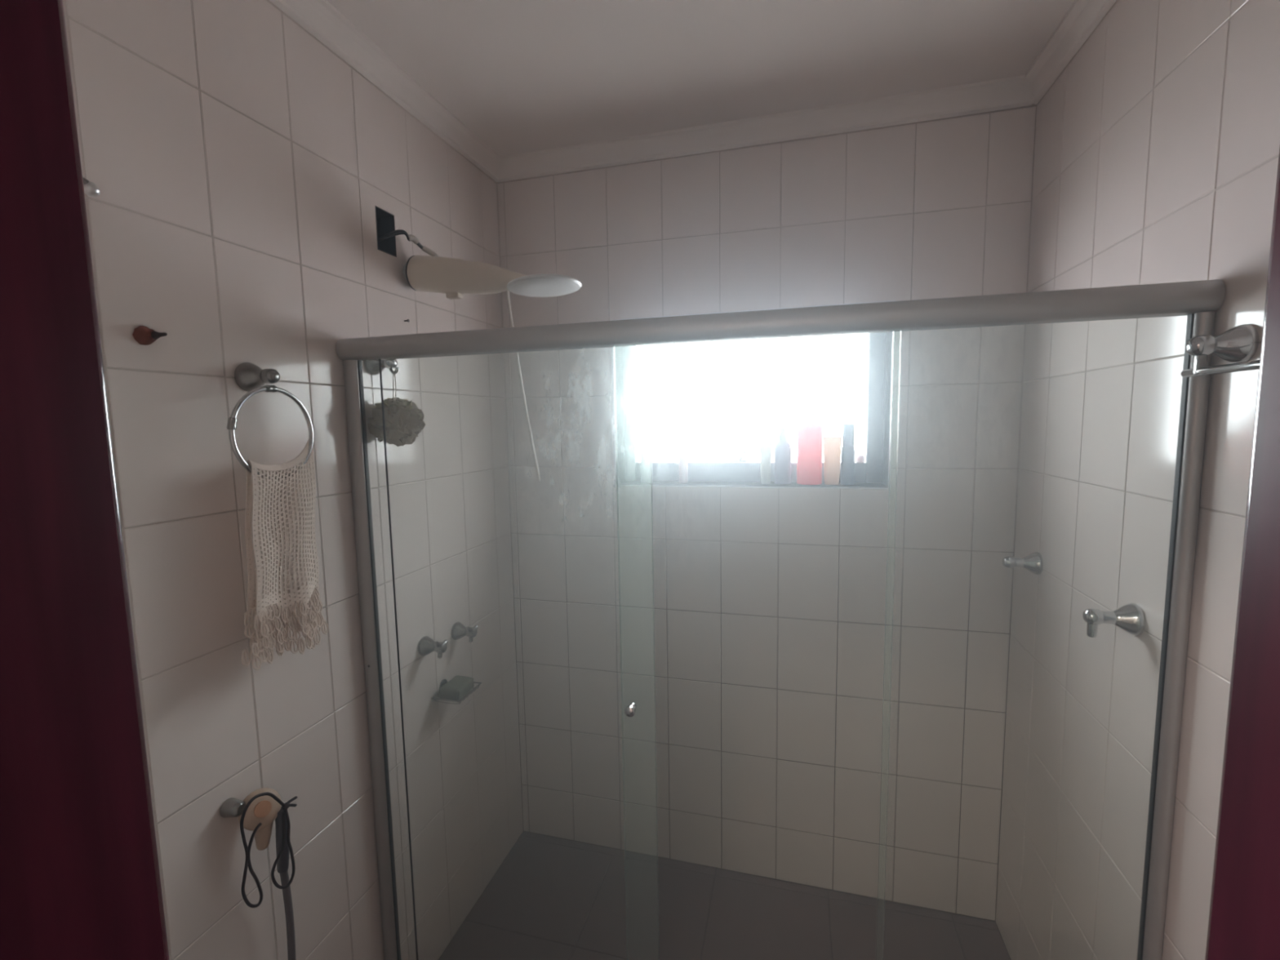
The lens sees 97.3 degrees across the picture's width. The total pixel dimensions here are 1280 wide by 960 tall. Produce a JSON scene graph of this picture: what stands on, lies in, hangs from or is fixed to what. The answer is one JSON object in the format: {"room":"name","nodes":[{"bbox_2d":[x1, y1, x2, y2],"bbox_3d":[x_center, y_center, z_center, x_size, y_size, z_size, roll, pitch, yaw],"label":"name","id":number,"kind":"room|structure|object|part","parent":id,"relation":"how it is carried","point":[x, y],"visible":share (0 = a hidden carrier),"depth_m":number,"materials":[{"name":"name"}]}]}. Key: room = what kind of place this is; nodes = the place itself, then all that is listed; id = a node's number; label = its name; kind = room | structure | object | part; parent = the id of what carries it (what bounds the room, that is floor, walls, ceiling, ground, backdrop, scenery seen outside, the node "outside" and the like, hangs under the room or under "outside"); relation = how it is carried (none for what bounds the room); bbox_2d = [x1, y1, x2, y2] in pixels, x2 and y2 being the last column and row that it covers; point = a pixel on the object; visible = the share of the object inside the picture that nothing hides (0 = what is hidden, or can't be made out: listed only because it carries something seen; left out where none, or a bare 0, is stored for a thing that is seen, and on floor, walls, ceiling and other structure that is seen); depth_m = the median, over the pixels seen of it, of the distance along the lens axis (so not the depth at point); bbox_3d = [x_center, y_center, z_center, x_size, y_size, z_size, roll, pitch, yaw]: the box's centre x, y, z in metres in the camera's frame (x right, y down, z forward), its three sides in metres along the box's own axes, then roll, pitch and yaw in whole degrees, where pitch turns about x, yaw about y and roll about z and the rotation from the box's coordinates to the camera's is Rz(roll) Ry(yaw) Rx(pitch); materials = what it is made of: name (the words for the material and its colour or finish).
{"room":"bathroom","nodes":[
{"label":"bathroom","id":0,"kind":"room"},
{"bbox_2d":[62,0,523,959],"bbox_3d":[-1.030,0.370,0.702,0.151,2.811,3.730,1,6,15],"label":"wall","id":1,"kind":"structure","parent":0,"point":[240,166],"depth_m":1.27,"materials":[{"name":"tile"}]},
{"bbox_2d":[82,177,100,196],"bbox_3d":[-0.869,-0.458,0.848,0.078,0.052,0.049,0,6,5],"label":"robe hook","id":2,"kind":"object","parent":1,"relation":"attached to","point":[91,189],"visible":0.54,"depth_m":0.85,"materials":[{"name":"silver metal"}]},
{"bbox_3d":[-0.850,-0.454,0.846,0.032,0.022,0.016,-4,7,-31],"label":"hook arm","id":3,"kind":"part","parent":2,"relation":"part of","materials":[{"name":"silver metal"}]},
{"bbox_2d":[132,325,167,345],"bbox_3d":[-0.847,-0.253,0.978,0.053,0.034,0.034,1,6,15],"label":"wall hook","id":4,"kind":"object","parent":1,"relation":"attached to","point":[143,335],"visible":1,"depth_m":0.97,"materials":[{"name":"metal"}]},
{"bbox_2d":[219,787,295,959],"bbox_3d":[-0.802,0.996,1.130,0.088,0.697,0.237,1,6,15],"label":"hand spray","id":5,"kind":"object","parent":1,"relation":"attached to","point":[264,810],"visible":0.87,"depth_m":1.17,"materials":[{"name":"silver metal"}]},
{"bbox_2d":[240,791,297,907],"bbox_3d":[-0.758,0.747,1.158,0.024,0.252,0.123,1,6,19],"label":"cord","id":6,"kind":"object","parent":5,"relation":"hanging from","point":[285,806],"visible":1,"depth_m":1.15,"materials":[{"name":"black rubber"}]},
{"bbox_3d":[-0.763,0.766,1.199,0.036,0.148,0.027,1,6,15],"label":"lever handle","id":7,"kind":"part","parent":5,"relation":"part of","materials":[{"name":"plastic"}]},
{"bbox_2d":[226,362,314,480],"bbox_3d":[-0.781,-0.121,1.165,0.076,0.245,0.196,1,6,15],"label":"towel ring","id":8,"kind":"object","parent":1,"relation":"attached to","point":[250,377],"visible":1,"depth_m":1.15,"materials":[{"name":"silver metal"}]},
{"bbox_3d":[-0.761,-0.213,1.158,0.036,0.031,0.031,1,6,15],"label":"knob","id":9,"kind":"part","parent":8,"relation":"part of","materials":[{"name":"silver metal"}]},
{"bbox_2d":[240,440,328,670],"bbox_3d":[-0.745,0.146,1.178,0.053,0.461,0.205,0,6,14],"label":"cloth","id":10,"kind":"object","parent":8,"relation":"hanging from","point":[301,596],"visible":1,"depth_m":1.18,"materials":[{"name":"beige fabric"}]},
{"bbox_2d":[364,359,399,375],"bbox_3d":[-0.682,-0.313,1.507,0.083,0.062,0.062,1,6,15],"label":"hook","id":11,"kind":"object","parent":1,"relation":"attached to","point":[372,367],"visible":0.81,"depth_m":1.50,"materials":[{"name":"silver metal"}]},
{"bbox_3d":[-0.667,-0.313,1.502,0.036,0.031,0.031,1,6,15],"label":"knob","id":12,"kind":"part","parent":11,"relation":"part of","materials":[{"name":"silver metal"}]},
{"bbox_3d":[-0.656,-0.293,1.502,0.029,0.024,0.008,1,6,15],"label":"hook arm","id":13,"kind":"part","parent":11,"relation":"part of","materials":[{"name":"silver metal"}]},
{"bbox_2d":[367,373,425,446],"bbox_3d":[-0.652,-0.190,1.511,0.131,0.202,0.152,1,6,15],"label":"bath pouf","id":14,"kind":"object","parent":11,"relation":"hanging from","point":[403,420],"visible":0.91,"depth_m":1.48,"materials":[{"name":"beige fabric"}]},
{"bbox_2d":[269,0,501,182],"bbox_3d":[-0.749,-1.076,1.303,0.048,0.065,1.726,1,6,15],"label":"crown molding","id":15,"kind":"structure","parent":1,"relation":"attached to","point":[319,18],"depth_m":1.52,"materials":[{"name":"white paint"}]},
{"bbox_2d":[374,205,396,257],"bbox_3d":[-0.735,-0.690,1.573,0.060,0.114,0.076,1,6,15],"label":"junction box","id":16,"kind":"object","parent":1,"relation":"attached to","point":[385,223],"visible":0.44,"depth_m":1.60,"materials":[{"name":"black plastic"}]},
{"bbox_2d":[417,635,448,658],"bbox_3d":[-0.632,0.515,1.735,0.077,0.063,0.063,1,6,15],"label":"shower valve","id":17,"kind":"object","parent":1,"relation":"attached to","point":[427,645],"visible":1,"depth_m":1.72,"materials":[{"name":"silver metal"}]},
{"bbox_3d":[-0.611,0.517,1.731,0.035,0.059,0.059,1,6,15],"label":"handle","id":18,"kind":"part","parent":17,"relation":"part of","materials":[{"name":"silver metal"}]},
{"bbox_2d":[431,679,481,704],"bbox_3d":[-0.595,0.677,1.829,0.102,0.050,0.136,1,6,15],"label":"soap holder","id":19,"kind":"object","parent":1,"relation":"attached to","point":[443,682],"visible":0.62,"depth_m":1.79,"materials":[{"name":"silver metal"}]},
{"bbox_2d":[438,675,474,700],"bbox_3d":[-0.595,0.675,1.830,0.078,0.043,0.104,1,6,15],"label":"sponge","id":20,"kind":"object","parent":19,"relation":"in","point":[457,687],"visible":0.99,"depth_m":1.80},
{"bbox_2d":[450,622,478,642],"bbox_3d":[-0.587,0.514,1.901,0.077,0.063,0.063,1,6,15],"label":"shower valve","id":21,"kind":"object","parent":1,"relation":"attached to","point":[459,630],"visible":1,"depth_m":1.89,"materials":[{"name":"silver metal"}]},
{"bbox_3d":[-0.566,0.515,1.897,0.035,0.059,0.059,1,6,15],"label":"handle","id":22,"kind":"part","parent":21,"relation":"part of","materials":[{"name":"silver metal"}]},
{"bbox_2d":[402,254,582,480],"bbox_3d":[-0.410,-0.319,1.653,0.539,0.676,0.281,1,6,15],"label":"shower","id":23,"kind":"object","parent":1,"relation":"attached to","point":[455,277],"visible":0.97,"depth_m":1.57,"materials":[{"name":"grey plastic"}]},
{"bbox_2d":[377,229,439,257],"bbox_3d":[-0.669,-0.671,1.601,0.186,0.073,0.044,-4,6,-25],"label":"wire","id":24,"kind":"object","parent":23,"relation":"attached to","point":[410,237],"visible":0.84,"depth_m":1.59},
{"bbox_2d":[445,291,462,299],"bbox_3d":[-0.535,-0.537,1.623,0.042,0.027,0.026,1,6,15],"label":"switch","id":25,"kind":"object","parent":23,"relation":"attached to","point":[449,295],"depth_m":1.61,"materials":[{"name":"white plastic"}]},
{"bbox_3d":[-0.262,-0.526,1.550,0.182,0.011,0.182,1,6,15],"label":"spray plate","id":26,"kind":"part","parent":23,"relation":"part of","materials":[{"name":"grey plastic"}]},
{"bbox_2d":[326,0,1075,156],"bbox_3d":[-0.135,-1.064,0.253,2.085,0.100,3.830,1,6,15],"label":"ceiling","id":27,"kind":"structure","parent":0,"point":[523,76],"depth_m":1.51,"materials":[{"name":"white paint"}]},
{"bbox_2d":[438,831,1010,959],"bbox_3d":[-0.100,1.738,0.485,1.787,0.100,3.527,1,6,15],"label":"floor","id":28,"kind":"structure","parent":0,"point":[550,898],"depth_m":1.96,"materials":[{"name":"grey tile"}]},
{"bbox_2d":[335,279,1225,959],"bbox_3d":[0.125,0.625,1.271,1.784,1.949,0.064,1,6,15],"label":"shower door frame","id":29,"kind":"structure","parent":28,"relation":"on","point":[1197,300],"depth_m":1.08,"materials":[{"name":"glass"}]},
{"bbox_3d":[-0.712,0.642,1.513,0.040,1.896,0.030,1,6,15],"label":"post","id":30,"kind":"part","parent":29,"relation":"part of","materials":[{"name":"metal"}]},
{"bbox_3d":[-0.020,0.523,1.282,0.024,0.024,0.030,1,6,15],"label":"knob","id":31,"kind":"part","parent":29,"relation":"part of","materials":[{"name":"silver metal"}]},
{"bbox_3d":[-0.327,0.625,1.413,0.753,1.876,0.008,1,6,15],"label":"glass panel","id":32,"kind":"part","parent":29,"relation":"part of","materials":[{"name":"clear glass"}]},
{"bbox_3d":[0.237,0.632,1.243,0.574,1.876,0.008,1,6,15],"label":"glass panel","id":33,"kind":"part","parent":29,"relation":"part of","materials":[{"name":"clear glass"}]},
{"bbox_3d":[0.111,-0.319,1.184,1.781,0.053,0.047,1,6,15],"label":"rail","id":34,"kind":"part","parent":29,"relation":"part of","materials":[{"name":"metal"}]},
{"bbox_3d":[0.735,0.636,1.123,0.472,1.876,0.008,1,6,15],"label":"glass panel","id":35,"kind":"part","parent":29,"relation":"part of","materials":[{"name":"clear glass"}]},
{"bbox_3d":[0.976,0.659,1.053,0.028,1.896,0.030,1,6,15],"label":"post","id":36,"kind":"part","parent":29,"relation":"part of","materials":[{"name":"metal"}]},
{"bbox_2d":[496,103,1036,921],"bbox_3d":[0.366,0.201,2.138,1.787,2.811,0.205,1,6,15],"label":"wall","id":37,"kind":"structure","parent":0,"point":[770,609],"depth_m":2.00,"materials":[{"name":"tile"}]},
{"bbox_2d":[610,300,895,488],"bbox_3d":[0.385,-0.288,2.056,0.971,0.616,0.160,1,6,15],"label":"window","id":38,"kind":"structure","parent":37,"relation":"in","point":[870,471],"depth_m":2.09,"materials":[{"name":"paint"}]},
{"bbox_3d":[-0.100,-0.285,2.109,0.008,0.616,0.007,1,6,15],"label":"edge trim","id":39,"kind":"part","parent":38,"relation":"part of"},
{"bbox_2d":[640,434,652,482],"bbox_3d":[0.024,-0.083,2.153,0.044,0.185,0.044,1,6,15],"label":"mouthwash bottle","id":40,"kind":"object","parent":38,"relation":"on","point":[646,474],"visible":0.99,"depth_m":2.14,"materials":[{"name":"plastic"}]},
{"bbox_3d":[0.146,-0.313,2.183,0.043,0.488,0.009,1,6,15],"label":"grille chain","id":41,"kind":"part","parent":38,"relation":"part of","materials":[{"name":"paint"}]},
{"bbox_2d":[678,433,688,483],"bbox_3d":[0.162,-0.081,2.116,0.034,0.184,0.034,1,6,15],"label":"bottle","id":42,"kind":"object","parent":38,"relation":"on","point":[682,452],"visible":1,"depth_m":2.10,"materials":[{"name":"white plastic"}]},
{"bbox_3d":[0.285,-0.311,2.145,0.043,0.488,0.009,1,6,15],"label":"grille chain","id":43,"kind":"part","parent":38,"relation":"part of","materials":[{"name":"paint"}]},
{"bbox_2d":[728,459,749,462],"bbox_3d":[0.375,-0.072,2.143,0.081,0.008,0.034,1,6,15],"label":"soap dish","id":44,"kind":"object","parent":38,"relation":"on","point":[729,460],"visible":0.98,"depth_m":2.13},
{"bbox_3d":[0.400,-0.031,2.140,0.855,0.072,0.042,1,6,15],"label":"frame rail","id":45,"kind":"part","parent":38,"relation":"part of","materials":[{"name":"paint"}]},
{"bbox_3d":[0.385,0.015,2.067,0.955,0.004,0.116,1,6,15],"label":"sill","id":46,"kind":"part","parent":38,"relation":"part of","materials":[{"name":"grey stone"}]},
{"bbox_3d":[0.370,0.024,2.013,0.955,0.004,0.007,1,6,15],"label":"edge trim","id":47,"kind":"part","parent":38,"relation":"part of","materials":[{"name":"grey metal"}]},
{"bbox_3d":[0.359,-0.583,1.952,0.955,0.008,0.007,1,6,15],"label":"edge trim","id":48,"kind":"part","parent":38,"relation":"part of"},
{"bbox_3d":[0.424,-0.310,2.107,0.043,0.488,0.009,1,6,15],"label":"grille chain","id":49,"kind":"part","parent":38,"relation":"part of","materials":[{"name":"paint"}]},
{"bbox_2d":[758,426,773,484],"bbox_3d":[0.454,-0.089,2.035,0.036,0.205,0.036,-4,7,-30],"label":"tube","id":50,"kind":"object","parent":38,"relation":"on","point":[766,433],"visible":1,"depth_m":2.02,"materials":[{"name":"white plastic"}]},
{"bbox_2d":[773,427,791,484],"bbox_3d":[0.512,-0.086,2.019,0.060,0.202,0.042,1,6,15],"label":"bottle","id":51,"kind":"object","parent":38,"relation":"on","point":[783,451],"visible":1,"depth_m":2.00,"materials":[{"name":"plastic"}]},
{"bbox_3d":[0.563,-0.309,2.070,0.043,0.488,0.009,1,6,15],"label":"grille chain","id":52,"kind":"part","parent":38,"relation":"part of","materials":[{"name":"paint"}]},
{"bbox_2d":[796,411,822,484],"bbox_3d":[0.601,-0.113,1.992,0.086,0.256,0.053,1,6,15],"label":"shampoo bottle","id":53,"kind":"object","parent":38,"relation":"on","point":[810,433],"visible":1,"depth_m":1.97,"materials":[{"name":"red plastic"}]},
{"bbox_2d":[822,435,841,484],"bbox_3d":[0.675,-0.069,1.977,0.062,0.170,0.034,1,6,15],"label":"tube","id":54,"kind":"object","parent":38,"relation":"on","point":[832,444],"visible":1,"depth_m":1.97,"materials":[{"name":"beige plastic"}]},
{"bbox_3d":[0.702,-0.307,2.032,0.043,0.488,0.009,1,6,15],"label":"grille chain","id":55,"kind":"part","parent":38,"relation":"part of","materials":[{"name":"paint"}]},
{"bbox_2d":[840,423,854,484],"bbox_3d":[0.725,-0.090,1.961,0.045,0.212,0.039,1,6,15],"label":"bottle","id":56,"kind":"object","parent":38,"relation":"on","point":[847,452],"visible":1,"depth_m":1.95,"materials":[{"name":"plastic"}]},
{"bbox_2d":[856,454,864,462],"bbox_3d":[0.793,-0.077,2.026,0.029,0.028,0.029,1,6,15],"label":"jar","id":57,"kind":"object","parent":38,"relation":"on","point":[860,458],"visible":1,"depth_m":2.02,"materials":[{"name":"plastic"}]},
{"bbox_3d":[0.829,-0.276,1.855,0.008,0.616,0.007,1,6,15],"label":"edge trim","id":58,"kind":"part","parent":38,"relation":"part of","materials":[{"name":"silver metal"}]},
{"bbox_2d":[497,75,1033,182],"bbox_3d":[0.309,-1.152,1.879,1.759,0.065,0.048,1,6,15],"label":"crown molding","id":59,"kind":"structure","parent":37,"relation":"attached to","point":[1011,92],"depth_m":1.84,"materials":[{"name":"white paint"}]},
{"bbox_2d":[995,0,1279,959],"bbox_3d":[0.836,0.389,0.193,0.151,2.811,3.730,1,6,15],"label":"wall","id":60,"kind":"structure","parent":0,"point":[1157,143],"depth_m":1.20,"materials":[{"name":"tile"}]},
{"bbox_2d":[1002,551,1043,574],"bbox_3d":[1.106,0.240,1.636,0.092,0.066,0.066,1,6,15],"label":"wall hook","id":61,"kind":"object","parent":60,"relation":"attached to","point":[1033,562],"visible":1,"depth_m":1.62,"materials":[{"name":"silver metal"}]},
{"bbox_3d":[1.086,0.240,1.641,0.052,0.033,0.033,1,6,15],"label":"knob","id":62,"kind":"part","parent":61,"relation":"part of","materials":[{"name":"silver metal"}]},
{"bbox_2d":[1025,0,1116,104],"bbox_3d":[0.927,-1.059,0.846,0.048,0.065,1.726,1,6,15],"label":"crown molding","id":63,"kind":"structure","parent":60,"relation":"attached to","point":[1083,16],"depth_m":1.44,"materials":[{"name":"white paint"}]},
{"bbox_2d":[1082,603,1145,637],"bbox_3d":[0.979,0.292,1.174,0.092,0.076,0.066,1,6,15],"label":"wall hook","id":64,"kind":"object","parent":60,"relation":"attached to","point":[1130,617],"visible":1,"depth_m":1.16,"materials":[{"name":"silver metal"}]},
{"bbox_3d":[0.960,0.287,1.179,0.052,0.033,0.033,1,6,15],"label":"knob","id":65,"kind":"part","parent":64,"relation":"part of","materials":[{"name":"silver metal"}]},
{"bbox_2d":[1180,324,1259,377],"bbox_3d":[0.856,-0.182,0.670,0.073,0.078,0.556,1,6,15],"label":"towel bar","id":66,"kind":"object","parent":60,"relation":"attached to","point":[1237,345],"visible":1,"depth_m":0.88,"materials":[{"name":"silver metal"}]},
{"bbox_3d":[0.901,-0.215,0.904,0.036,0.033,0.033,1,6,15],"label":"knob","id":67,"kind":"part","parent":66,"relation":"part of","materials":[{"name":"silver metal"}]},
{"bbox_3d":[0.839,-0.150,0.678,0.013,0.013,0.556,1,6,15],"label":"rod","id":68,"kind":"part","parent":66,"relation":"part of","materials":[{"name":"silver metal"}]},
{"bbox_3d":[-0.135,0.344,0.308,1.787,2.711,0.150,1,6,15],"label":"wall","id":69,"kind":"structure","parent":0,"visible":0},
{"bbox_2d":[0,0,1279,959],"bbox_3d":[-0.081,0.626,0.299,0.737,2.150,0.204,1,6,15],"label":"door frame","id":70,"kind":"structure","parent":69,"relation":"in","point":[80,878],"depth_m":0.38,"materials":[{"name":"brown wood"}]}
]}

